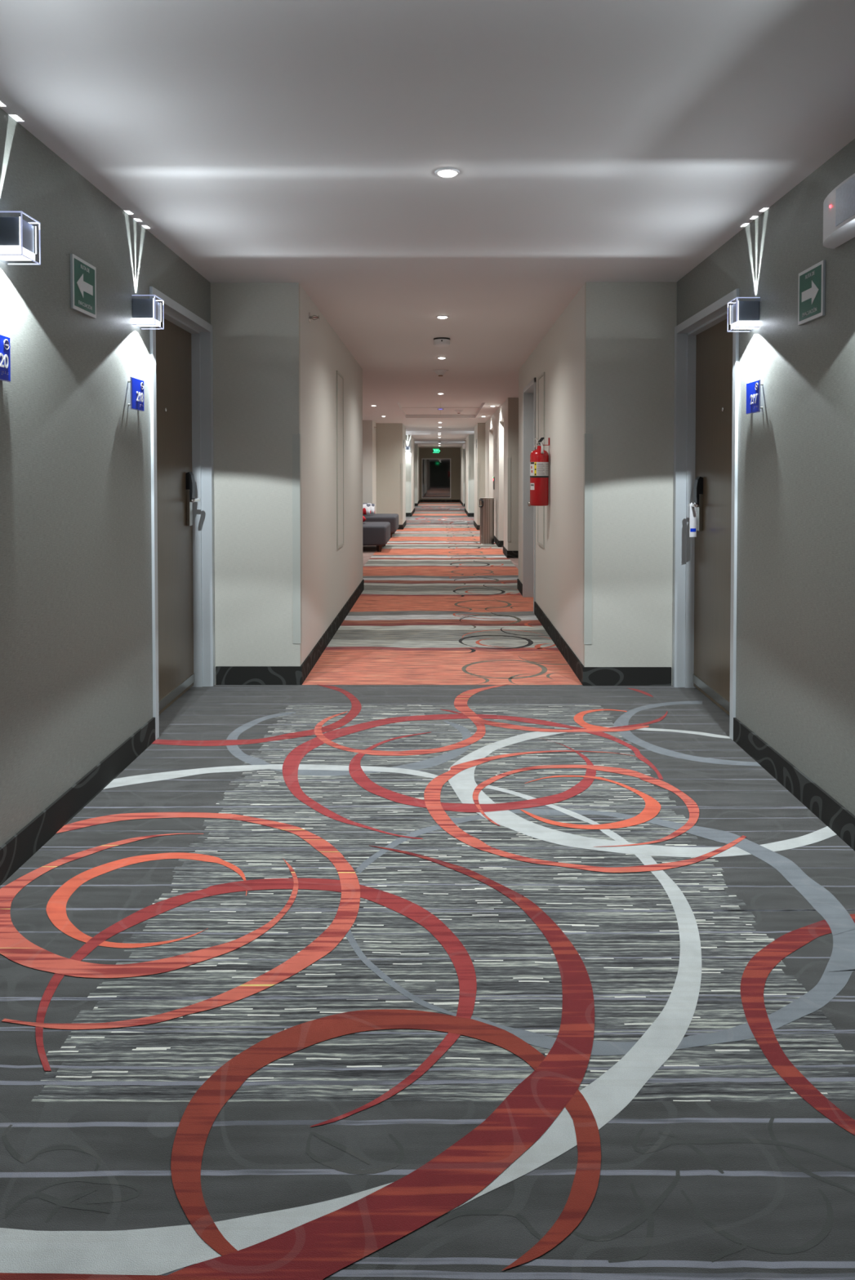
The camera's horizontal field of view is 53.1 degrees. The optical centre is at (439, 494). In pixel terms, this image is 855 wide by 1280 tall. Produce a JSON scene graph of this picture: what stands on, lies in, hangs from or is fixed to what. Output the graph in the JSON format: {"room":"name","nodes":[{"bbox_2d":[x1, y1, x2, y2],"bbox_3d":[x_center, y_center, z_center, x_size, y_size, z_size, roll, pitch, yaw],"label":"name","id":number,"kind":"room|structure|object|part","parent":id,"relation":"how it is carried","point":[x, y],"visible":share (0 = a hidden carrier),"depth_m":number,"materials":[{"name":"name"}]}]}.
{"room":"hotel corridor","nodes":[
{"label":"hotel corridor","id":0,"kind":"room"},
{"bbox_2d":[0,107,208,847],"bbox_3d":[-1.508,0.079,-0.413,0.240,2.450,11.170,0,1,0],"label":"wall","id":1,"kind":"structure","parent":0,"point":[76,631],"depth_m":3.21,"materials":[{"name":"grey paint"}]},
{"bbox_2d":[0,333,10,382],"bbox_3d":[-1.375,-0.427,2.642,0.026,0.143,0.158,0,1,0],"label":"plate","id":2,"kind":"object","parent":1,"relation":"attached to","point":[5,352],"visible":1,"depth_m":2.69,"materials":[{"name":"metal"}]},
{"bbox_2d":[0,210,40,264],"bbox_3d":[-1.332,-0.803,2.681,0.108,0.137,0.125,0,1,0],"label":"wall sconce","id":3,"kind":"object","parent":1,"relation":"attached to","point":[16,234],"visible":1,"depth_m":2.63,"materials":[{"name":"white plastic"}]},
{"bbox_2d":[0,245,35,260],"bbox_3d":[-1.339,-0.757,2.682,0.094,0.021,0.099,0,1,0],"label":"diffuser","id":4,"kind":"object","parent":3,"relation":"attached to","point":[6,252],"depth_m":2.66,"materials":[{"name":"white"}]},
{"bbox_2d":[0,717,155,885],"bbox_3d":[-1.383,1.260,-0.907,0.011,0.112,10.125,0,1,0],"label":"baseboard","id":5,"kind":"structure","parent":1,"relation":"attached to","point":[28,841],"depth_m":3.18,"materials":[{"name":"carpet"}]},
{"bbox_2d":[70,253,96,318],"bbox_3d":[-1.382,-0.806,3.323,0.011,0.204,0.218,0,1,0],"label":"sign","id":6,"kind":"object","parent":1,"relation":"attached to","point":[82,273],"visible":1,"depth_m":3.30,"materials":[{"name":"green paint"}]},
{"bbox_2d":[127,376,143,411],"bbox_3d":[-1.375,-0.453,3.872,0.026,0.143,0.158,0,1,0],"label":"plate","id":7,"kind":"object","parent":1,"relation":"attached to","point":[136,384],"visible":1,"depth_m":3.85,"materials":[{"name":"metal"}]},
{"bbox_2d":[131,294,164,328],"bbox_3d":[-1.332,-0.833,3.909,0.108,0.137,0.125,0,1,0],"label":"wall sconce","id":8,"kind":"object","parent":1,"relation":"attached to","point":[145,312],"visible":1,"depth_m":3.86,"materials":[{"name":"white plastic"}]},
{"bbox_2d":[132,318,160,326],"bbox_3d":[-1.339,-0.787,3.910,0.094,0.021,0.099,0,1,0],"label":"diffuser","id":9,"kind":"object","parent":8,"relation":"attached to","point":[140,322],"depth_m":3.86,"materials":[{"name":"white"}]},
{"bbox_2d":[149,286,214,739],"bbox_3d":[-1.454,0.085,4.663,0.159,2.190,1.090,0,1,0],"label":"door","id":10,"kind":"structure","parent":1,"relation":"in","point":[181,353],"depth_m":4.89,"materials":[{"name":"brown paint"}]},
{"bbox_3d":[-1.477,0.078,5.048,0.022,0.215,0.056,0,1,0],"label":"lock plate","id":11,"kind":"part","parent":10,"relation":"part of","materials":[{"name":"metal"}]},
{"bbox_3d":[-1.438,0.034,4.995,0.061,0.021,0.127,0,1,0],"label":"handle","id":12,"kind":"part","parent":10,"relation":"part of","materials":[{"name":"silver metal"}]},
{"bbox_2d":[208,280,210,324],"bbox_3d":[-1.508,-0.058,5.190,0.240,2.450,0.040,0,1,0],"label":"wall","id":13,"kind":"structure","parent":0,"point":[209,282],"depth_m":5.16,"materials":[{"name":"grey paint"}]},
{"bbox_2d":[210,282,301,684],"bbox_3d":[-1.627,-0.059,5.235,1.547,2.450,0.050,0,1,0],"label":"wall","id":14,"kind":"structure","parent":0,"point":[256,326],"depth_m":5.21,"materials":[{"name":"paint"}]},
{"bbox_2d":[215,666,302,684],"bbox_3d":[-1.105,1.110,5.233,0.526,0.112,0.011,0,1,0],"label":"baseboard","id":15,"kind":"structure","parent":14,"relation":"attached to","point":[224,675],"depth_m":5.23,"materials":[{"name":"carpet"}]},
{"bbox_2d":[292,434,302,644],"bbox_3d":[-0.873,0.273,5.238,0.047,1.282,0.047,0,1,0],"label":"guard","id":16,"kind":"object","parent":14,"relation":"attached to","point":[296,438],"visible":1,"depth_m":5.21,"materials":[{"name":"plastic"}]},
{"bbox_2d":[299,284,362,664],"bbox_3d":[-1.627,-0.112,7.380,1.547,2.450,4.240,0,1,0],"label":"wall","id":17,"kind":"structure","parent":0,"point":[330,575],"depth_m":6.35,"materials":[{"name":"beige paint"}]},
{"bbox_2d":[308,311,319,322],"bbox_3d":[-0.820,-1.160,5.603,0.066,0.068,0.068,0,1,0],"label":"sprinkler","id":18,"kind":"object","parent":17,"relation":"attached to","point":[310,317],"visible":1,"depth_m":5.59,"materials":[{"name":"silver metal"}]},
{"bbox_2d":[300,579,364,684],"bbox_3d":[-0.848,1.057,7.383,0.011,0.112,4.290,0,1,0],"label":"baseboard","id":19,"kind":"structure","parent":17,"relation":"attached to","point":[311,660],"depth_m":6.50,"materials":[{"name":"carpet"}]},
{"bbox_2d":[336,370,343,549],"bbox_3d":[-0.848,-0.290,7.300,0.010,1.480,0.450,0,1,0],"label":"access panel","id":20,"kind":"object","parent":17,"relation":"attached to","point":[340,378],"visible":1,"depth_m":7.29,"materials":[{"name":"paint"}]},
{"bbox_2d":[362,420,376,513],"bbox_3d":[-2.930,-0.400,19.156,2.940,2.450,1.120,0,1,0],"label":"wall","id":21,"kind":"structure","parent":0,"point":[369,433],"depth_m":18.60,"materials":[{"name":"beige paint"}]},
{"bbox_2d":[376,422,402,524],"bbox_3d":[-1.157,-0.414,19.741,0.607,2.450,0.050,0,1,0],"label":"wall","id":22,"kind":"structure","parent":0,"point":[388,435],"depth_m":19.71,"materials":[{"name":"paint"}]},
{"bbox_2d":[396,524,403,529],"bbox_3d":[-1.121,0.755,19.739,0.558,0.112,0.011,0,1,0],"label":"baseboard","id":23,"kind":"structure","parent":22,"relation":"attached to","point":[400,526],"depth_m":19.73,"materials":[{"name":"carpet"}]},
{"bbox_2d":[400,462,402,518],"bbox_3d":[-0.873,-0.082,19.743,0.047,1.282,0.047,0,1,0],"label":"guard","id":24,"kind":"object","parent":22,"relation":"attached to","point":[401,463],"visible":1,"depth_m":19.72,"materials":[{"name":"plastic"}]},
{"bbox_2d":[402,423,405,524],"bbox_3d":[-1.377,-0.437,20.680,1.047,2.450,1.830,0,1,0],"label":"wall","id":25,"kind":"structure","parent":0,"point":[403,426],"depth_m":20.44,"materials":[{"name":"beige paint"}]},
{"bbox_2d":[405,435,411,512],"bbox_3d":[-1.377,-0.560,25.699,1.047,2.450,0.050,0,1,0],"label":"wall","id":26,"kind":"structure","parent":0,"point":[408,509],"depth_m":25.67,"materials":[{"name":"paint"}]},
{"bbox_2d":[405,512,411,516],"bbox_3d":[-1.121,0.610,25.697,0.558,0.112,0.011,0,1,0],"label":"baseboard","id":27,"kind":"structure","parent":26,"relation":"attached to","point":[407,514],"depth_m":25.69,"materials":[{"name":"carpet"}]},
{"bbox_2d":[409,465,411,507],"bbox_3d":[-0.873,-0.228,25.702,0.047,1.282,0.047,0,1,0],"label":"guard","id":28,"kind":"object","parent":26,"relation":"attached to","point":[410,465],"visible":1,"depth_m":25.68,"materials":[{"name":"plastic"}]},
{"bbox_2d":[410,435,414,511],"bbox_3d":[-1.377,-0.604,27.508,1.047,2.450,3.570,0,1,0],"label":"wall","id":29,"kind":"structure","parent":0,"point":[412,440],"depth_m":27.32,"materials":[{"name":"beige paint"}]},
{"bbox_2d":[414,444,417,502],"bbox_3d":[-1.383,-0.760,33.916,1.033,2.450,0.050,0,1,0],"label":"wall","id":30,"kind":"structure","parent":0,"point":[415,445],"depth_m":33.89,"materials":[{"name":"paint"}]},
{"bbox_2d":[417,445,419,502],"bbox_3d":[-1.400,-0.818,36.266,1.000,2.450,4.650,0,1,0],"label":"wall","id":31,"kind":"structure","parent":0,"point":[418,447],"depth_m":36.68,"materials":[{"name":"beige paint"}]},
{"bbox_2d":[0,502,854,1279],"bbox_3d":[0.000,0.892,16.377,10.000,0.002,44.900,0,1,0],"label":"floor","id":32,"kind":"structure","parent":0,"point":[441,952],"depth_m":2.15,"materials":[{"name":"carpet"}]},
{"bbox_2d":[362,521,390,551],"bbox_3d":[-1.375,0.487,14.666,1.000,0.897,1.300,0,1,0],"label":"chaise","id":33,"kind":"object","parent":32,"relation":"on","point":[374,533],"visible":0.3,"depth_m":14.03,"materials":[{"name":"grey fabric"}]},
{"bbox_3d":[-0.995,0.891,14.126,0.071,0.115,0.071,1,2,45],"label":"leg","id":34,"kind":"part","parent":33,"relation":"part of","materials":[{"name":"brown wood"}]},
{"bbox_2d":[362,513,398,537],"bbox_3d":[-1.375,0.411,17.765,1.000,0.897,1.300,0,1,0],"label":"chaise","id":35,"kind":"object","parent":32,"relation":"on","point":[393,518],"visible":0.3,"depth_m":17.13,"materials":[{"name":"grey fabric"}]},
{"bbox_2d":[362,503,371,515],"bbox_3d":[-1.510,0.304,17.353,0.256,0.231,0.206,0,1,0],"label":"cushion","id":36,"kind":"object","parent":35,"relation":"on","point":[366,507],"visible":0.67,"depth_m":17.28,"materials":[{"name":"white fabric"}]},
{"bbox_2d":[362,502,374,513],"bbox_3d":[-1.460,0.292,17.672,0.258,0.218,0.203,0,1,-3],"label":"cushion","id":37,"kind":"object","parent":35,"relation":"on","point":[372,508],"visible":0.34,"depth_m":17.63,"materials":[{"name":"white fabric"}]},
{"bbox_2d":[478,497,493,544],"bbox_3d":[0.859,0.487,15.633,0.280,0.850,0.312,0,1,0],"label":"litter bin","id":38,"kind":"object","parent":32,"relation":"on","point":[486,504],"visible":1,"depth_m":15.49,"materials":[{"name":"wood"}]},
{"bbox_3d":[0.868,0.070,15.626,0.262,0.017,0.306,0,1,0],"label":"lid","id":39,"kind":"part","parent":38,"relation":"part of","materials":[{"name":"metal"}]},
{"bbox_2d":[0,0,854,448],"bbox_3d":[0.000,-1.636,16.315,10.000,0.160,45.100,0,1,0],"label":"ceiling","id":40,"kind":"structure","parent":0,"point":[304,142],"depth_m":2.96,"materials":[{"name":"white paint"}]},
{"bbox_2d":[432,448,439,453],"bbox_3d":[-0.130,-1.925,37.162,0.330,0.280,0.028,0,1,0],"label":"exit sign","id":41,"kind":"object","parent":40,"relation":"hanging from","point":[434,450],"visible":1,"depth_m":37.15,"materials":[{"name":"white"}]},
{"bbox_2d":[432,369,448,376],"bbox_3d":[0.012,-1.358,9.590,0.176,0.066,0.176,0,1,0],"label":"ceiling sensor","id":42,"kind":"object","parent":40,"relation":"attached to","point":[439,372],"visible":1,"depth_m":9.55,"materials":[{"name":"white plastic"}]},
{"bbox_2d":[433,337,449,346],"bbox_3d":[0.020,-1.303,7.330,0.144,0.067,0.145,0,1,0],"label":"smoke detector","id":43,"kind":"object","parent":40,"relation":"attached to","point":[437,341],"visible":1,"depth_m":7.28,"materials":[{"name":"white plastic"}]},
{"bbox_2d":[435,315,448,318],"bbox_3d":[0.022,-1.304,6.300,0.096,0.014,0.096,0,1,0],"label":"recessed light","id":44,"kind":"object","parent":40,"relation":"in","point":[439,316],"visible":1,"depth_m":6.27,"materials":[{"name":"white plastic"}]},
{"bbox_2d":[435,167,459,177],"bbox_3d":[0.030,-1.230,3.281,0.096,0.014,0.096,0,1,0],"label":"recessed light","id":45,"kind":"object","parent":40,"relation":"in","point":[446,171],"visible":1,"depth_m":3.26,"materials":[{"name":"white plastic"}]},
{"bbox_2d":[453,409,462,413],"bbox_3d":[0.375,-1.599,16.566,0.176,0.066,0.176,0,1,0],"label":"ceiling sensor","id":46,"kind":"object","parent":40,"relation":"attached to","point":[458,411],"visible":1,"depth_m":16.52,"materials":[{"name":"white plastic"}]},
{"bbox_2d":[419,448,459,499],"bbox_3d":[0.000,-0.877,38.690,3.800,2.450,0.200,0,1,0],"label":"wall","id":47,"kind":"structure","parent":0,"point":[452,453],"depth_m":38.58,"materials":[{"name":"paint"}]},
{"bbox_2d":[421,457,450,497],"bbox_3d":[-0.142,-0.725,38.604,1.320,1.800,0.060,0,1,0],"label":"window","id":48,"kind":"structure","parent":47,"relation":"in","point":[435,472],"depth_m":38.59,"materials":[{"name":"black glass"}]},
{"bbox_2d":[419,499,459,502],"bbox_3d":[0.015,0.294,38.614,1.790,0.112,0.010,0,1,0],"label":"baseboard","id":49,"kind":"structure","parent":47,"relation":"attached to","point":[420,500],"depth_m":38.61,"materials":[{"name":"carpet"}]},
{"bbox_2d":[459,445,463,506],"bbox_3d":[1.415,-0.813,36.066,0.970,2.450,5.050,0,1,0],"label":"wall","id":50,"kind":"structure","parent":0,"point":[461,451],"depth_m":35.66,"materials":[{"name":"beige paint"}]},
{"bbox_2d":[463,448,464,503],"bbox_3d":[1.427,-0.751,33.517,0.946,2.450,0.050,0,1,0],"label":"wall","id":51,"kind":"structure","parent":0,"point":[464,449],"depth_m":33.50,"materials":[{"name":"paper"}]},
{"bbox_2d":[464,435,468,512],"bbox_3d":[1.385,-0.602,27.444,1.030,2.450,3.700,0,1,0],"label":"wall","id":52,"kind":"structure","parent":0,"point":[466,450],"depth_m":27.35,"materials":[{"name":"beige paint"}]},
{"bbox_2d":[468,435,474,512],"bbox_3d":[1.385,-0.556,25.569,1.030,2.450,0.050,0,1,0],"label":"wall","id":53,"kind":"structure","parent":0,"point":[471,437],"depth_m":25.54,"materials":[{"name":"paint"}]},
{"bbox_2d":[468,465,470,508],"bbox_3d":[0.889,-0.224,25.572,0.047,1.282,0.047,0,1,0],"label":"guard","id":54,"kind":"object","parent":53,"relation":"attached to","point":[468,465],"visible":1,"depth_m":25.55,"materials":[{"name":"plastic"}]},
{"bbox_2d":[467,512,474,516],"bbox_3d":[1.145,0.613,25.567,0.571,0.112,0.011,0,1,0],"label":"baseboard","id":55,"kind":"structure","parent":53,"relation":"attached to","point":[469,514],"depth_m":25.56,"materials":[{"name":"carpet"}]},
{"bbox_2d":[474,422,477,524],"bbox_3d":[1.385,-0.434,20.550,1.030,2.450,1.890,0,1,0],"label":"wall","id":56,"kind":"structure","parent":0,"point":[476,425],"depth_m":20.56,"materials":[{"name":"beige paint"}]},
{"bbox_2d":[477,422,484,524],"bbox_3d":[1.185,-0.410,19.581,0.630,2.450,0.050,0,1,0],"label":"wall","id":57,"kind":"structure","parent":0,"point":[481,426],"depth_m":19.54,"materials":[{"name":"paint"}]},
{"bbox_2d":[476,462,479,519],"bbox_3d":[0.889,-0.078,19.583,0.047,1.282,0.047,0,1,0],"label":"guard","id":58,"kind":"object","parent":57,"relation":"attached to","point":[477,464],"visible":1,"depth_m":19.57,"materials":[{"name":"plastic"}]},
{"bbox_2d":[484,418,493,497],"bbox_3d":[1.272,-0.391,18.786,0.455,2.450,1.540,0,1,0],"label":"wall","id":59,"kind":"structure","parent":0,"point":[488,433],"depth_m":18.14,"materials":[{"name":"beige paint"}]},
{"bbox_2d":[488,414,493,430],"bbox_3d":[1.272,-1.455,17.310,0.455,0.250,1.360,0,1,0],"label":"wall","id":60,"kind":"structure","parent":0,"point":[491,419],"depth_m":17.28,"materials":[{"name":"beige paint"}]},
{"bbox_2d":[493,398,507,550],"bbox_3d":[1.272,-0.295,14.877,0.455,2.450,3.560,0,1,0],"label":"wall","id":61,"kind":"structure","parent":0,"point":[498,427],"depth_m":15.00,"materials":[{"name":"beige paint"}]},
{"bbox_2d":[492,476,494,489],"bbox_3d":[1.030,-0.214,16.280,0.030,0.240,0.100,0,1,0],"label":"panel","id":62,"kind":"object","parent":61,"relation":"attached to","point":[493,478],"visible":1,"depth_m":16.23,"materials":[{"name":"white"}]},
{"bbox_3d":[1.035,-0.214,16.280,0.020,0.240,0.100,0,1,0],"label":"plate","id":63,"kind":"part","parent":62,"relation":"part of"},
{"bbox_2d":[493,535,497,546],"bbox_3d":[1.040,0.850,15.855,0.011,0.112,1.660,0,1,0],"label":"baseboard","id":64,"kind":"structure","parent":61,"relation":"attached to","point":[495,540],"depth_m":15.62,"materials":[{"name":"carpet"}]},
{"bbox_2d":[497,540,503,546],"bbox_3d":[1.177,0.871,15.020,0.286,0.112,0.011,0,1,0],"label":"baseboard","id":65,"kind":"structure","parent":61,"relation":"attached to","point":[500,543],"depth_m":15.01,"materials":[{"name":"carpet"}]},
{"bbox_2d":[502,546,507,557],"bbox_3d":[1.040,0.908,13.511,0.011,0.112,0.870,0,1,0],"label":"baseboard","id":66,"kind":"structure","parent":61,"relation":"attached to","point":[504,550],"depth_m":13.48,"materials":[{"name":"carpet"}]},
{"bbox_2d":[498,402,503,422],"bbox_3d":[1.272,-1.385,14.431,0.455,0.250,1.080,0,1,0],"label":"wall","id":67,"kind":"structure","parent":0,"point":[501,407],"depth_m":14.53,"materials":[{"name":"beige paint"}]},
{"bbox_2d":[507,397,518,551],"bbox_3d":[2.723,-0.251,13.073,3.355,2.450,0.050,0,1,0],"label":"wall","id":68,"kind":"structure","parent":0,"point":[513,402],"depth_m":13.04,"materials":[{"name":"paint"}]},
{"bbox_2d":[506,457,511,541],"bbox_3d":[1.065,0.081,13.075,0.047,1.282,0.047,0,1,0],"label":"guard","id":69,"kind":"object","parent":68,"relation":"attached to","point":[508,460],"visible":1,"depth_m":13.06,"materials":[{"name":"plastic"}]},
{"bbox_2d":[506,551,518,558],"bbox_3d":[2.617,0.918,13.071,3.166,0.112,0.011,0,1,0],"label":"baseboard","id":70,"kind":"structure","parent":68,"relation":"attached to","point":[510,554],"depth_m":13.07,"materials":[{"name":"carpet"}]},
{"bbox_2d":[518,362,524,583],"bbox_3d":[1.643,-0.158,9.244,1.515,2.450,0.670,0,1,0],"label":"wall","id":71,"kind":"structure","parent":0,"point":[522,370],"depth_m":9.33,"materials":[{"name":"beige paint"}]},
{"bbox_2d":[516,578,522,595],"bbox_3d":[0.879,1.011,9.293,0.011,0.112,0.630,0,1,0],"label":"baseboard","id":72,"kind":"structure","parent":71,"relation":"attached to","point":[519,585],"depth_m":9.31,"materials":[{"name":"carpet"}]},
{"bbox_2d":[524,348,535,387],"bbox_3d":[1.643,-1.207,8.378,1.515,0.310,1.010,0,1,0],"label":"wall","id":73,"kind":"structure","parent":0,"point":[530,363],"depth_m":8.32,"materials":[{"name":"beige paint"}]},
{"bbox_2d":[535,284,584,664],"bbox_3d":[1.643,-0.092,6.570,1.515,2.450,2.660,0,1,0],"label":"wall","id":74,"kind":"structure","parent":0,"point":[560,354],"depth_m":6.00,"materials":[{"name":"beige paint"}]},
{"bbox_2d":[522,377,535,613],"bbox_3d":[0.951,0.001,8.408,0.159,2.175,1.080,0,1,0],"label":"door","id":75,"kind":"structure","parent":74,"relation":"in","point":[529,391],"depth_m":8.90,"materials":[{"name":"grey paint"}]},
{"bbox_2d":[529,437,549,506],"bbox_3d":[0.802,-0.184,6.867,0.150,0.550,0.150,1,2,34],"label":"fire extinguisher","id":76,"kind":"object","parent":74,"relation":"attached to","point":[539,457],"visible":1,"depth_m":6.81,"materials":[{"name":"red metal"}]},
{"bbox_2d":[537,466,548,473],"bbox_3d":[0.831,-0.201,6.811,0.112,0.086,0.025,-1,2,-27],"label":"label","id":77,"kind":"object","parent":76,"relation":"on","point":[540,469],"depth_m":6.80,"materials":[{"name":"white paper"}]},
{"bbox_2d":[537,372,544,547],"bbox_3d":[0.880,-0.292,7.400,0.010,1.480,0.430,0,1,0],"label":"access panel","id":78,"kind":"object","parent":74,"relation":"attached to","point":[540,509],"visible":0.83,"depth_m":7.37,"materials":[{"name":"paint"}]},
{"bbox_2d":[533,601,583,684],"bbox_3d":[0.879,1.078,6.553,0.011,0.112,2.670,0,1,0],"label":"baseboard","id":79,"kind":"structure","parent":74,"relation":"attached to","point":[571,658],"depth_m":6.16,"materials":[{"name":"carpet"}]},
{"bbox_2d":[582,280,678,685],"bbox_3d":[1.643,-0.059,5.198,1.515,2.450,0.085,0,1,0],"label":"wall","id":80,"kind":"structure","parent":0,"point":[628,391],"depth_m":5.19,"materials":[{"name":"paint"}]},
{"bbox_2d":[582,433,592,644],"bbox_3d":[0.904,0.273,5.218,0.047,1.282,0.047,0,1,0],"label":"guard","id":81,"kind":"object","parent":80,"relation":"attached to","point":[588,437],"visible":1,"depth_m":5.20,"materials":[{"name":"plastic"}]},
{"bbox_2d":[582,666,671,685],"bbox_3d":[1.143,1.110,5.213,0.539,0.112,0.011,0,1,0],"label":"baseboard","id":82,"kind":"structure","parent":80,"relation":"attached to","point":[592,676],"depth_m":5.21,"materials":[{"name":"carpet"}]},
{"bbox_2d":[678,138,854,815],"bbox_3d":[1.553,0.079,-0.421,0.240,2.450,11.155,0,1,0],"label":"wall","id":83,"kind":"structure","parent":0,"point":[795,651],"depth_m":3.43,"materials":[{"name":"grey paint"}]},
{"bbox_2d":[671,288,738,740],"bbox_3d":[1.498,0.091,4.651,0.159,2.178,1.075,0,1,0],"label":"door","id":84,"kind":"structure","parent":83,"relation":"in","point":[705,405],"depth_m":4.87,"materials":[{"name":"grey paint"}]},
{"bbox_2d":[688,502,696,537],"bbox_3d":[1.471,0.147,4.960,0.044,0.200,0.002,0,1,-14],"label":"hanger","id":85,"kind":"object","parent":84,"relation":"hanging from","point":[692,513],"visible":0.96,"depth_m":4.96,"materials":[{"name":"white plastic"}]},
{"bbox_3d":[1.482,0.062,4.951,0.061,0.021,0.127,0,1,0],"label":"handle","id":86,"kind":"part","parent":84,"relation":"part of","materials":[{"name":"silver metal"}]},
{"bbox_3d":[1.522,0.106,5.004,0.022,0.215,0.056,0,1,0],"label":"lock plate","id":87,"kind":"part","parent":84,"relation":"part of","materials":[{"name":"metal"}]},
{"bbox_2d":[726,297,759,332],"bbox_3d":[1.377,-0.814,3.873,0.108,0.137,0.125,0,1,0],"label":"wall sconce","id":88,"kind":"object","parent":83,"relation":"attached to","point":[744,314],"visible":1,"depth_m":3.83,"materials":[{"name":"white plastic"}]},
{"bbox_2d":[730,320,759,328],"bbox_3d":[1.384,-0.768,3.874,0.094,0.021,0.099,0,1,0],"label":"diffuser","id":89,"kind":"object","parent":88,"relation":"attached to","point":[735,324],"depth_m":3.82,"materials":[{"name":"white"}]},
{"bbox_2d":[746,379,762,414],"bbox_3d":[1.420,-0.438,3.853,0.026,0.143,0.158,0,1,0],"label":"plate","id":90,"kind":"object","parent":83,"relation":"attached to","point":[753,388],"visible":1,"depth_m":3.83,"materials":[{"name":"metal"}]},
{"bbox_2d":[733,717,854,850],"bbox_3d":[1.427,1.260,-0.909,0.011,0.112,10.120,0,1,0],"label":"baseboard","id":91,"kind":"structure","parent":83,"relation":"attached to","point":[840,820],"depth_m":3.38,"materials":[{"name":"carpet"}]},
{"bbox_2d":[797,259,825,324],"bbox_3d":[1.427,-0.771,3.284,0.011,0.204,0.218,0,1,0],"label":"sign","id":92,"kind":"object","parent":83,"relation":"attached to","point":[811,281],"visible":1,"depth_m":3.26,"materials":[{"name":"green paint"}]},
{"bbox_2d":[822,173,854,248],"bbox_3d":[1.377,-0.955,2.777,0.112,0.145,0.640,0,1,0],"label":"emergency light","id":93,"kind":"object","parent":83,"relation":"attached to","point":[838,206],"visible":1,"depth_m":2.86,"materials":[{"name":"white plastic"}]}
]}

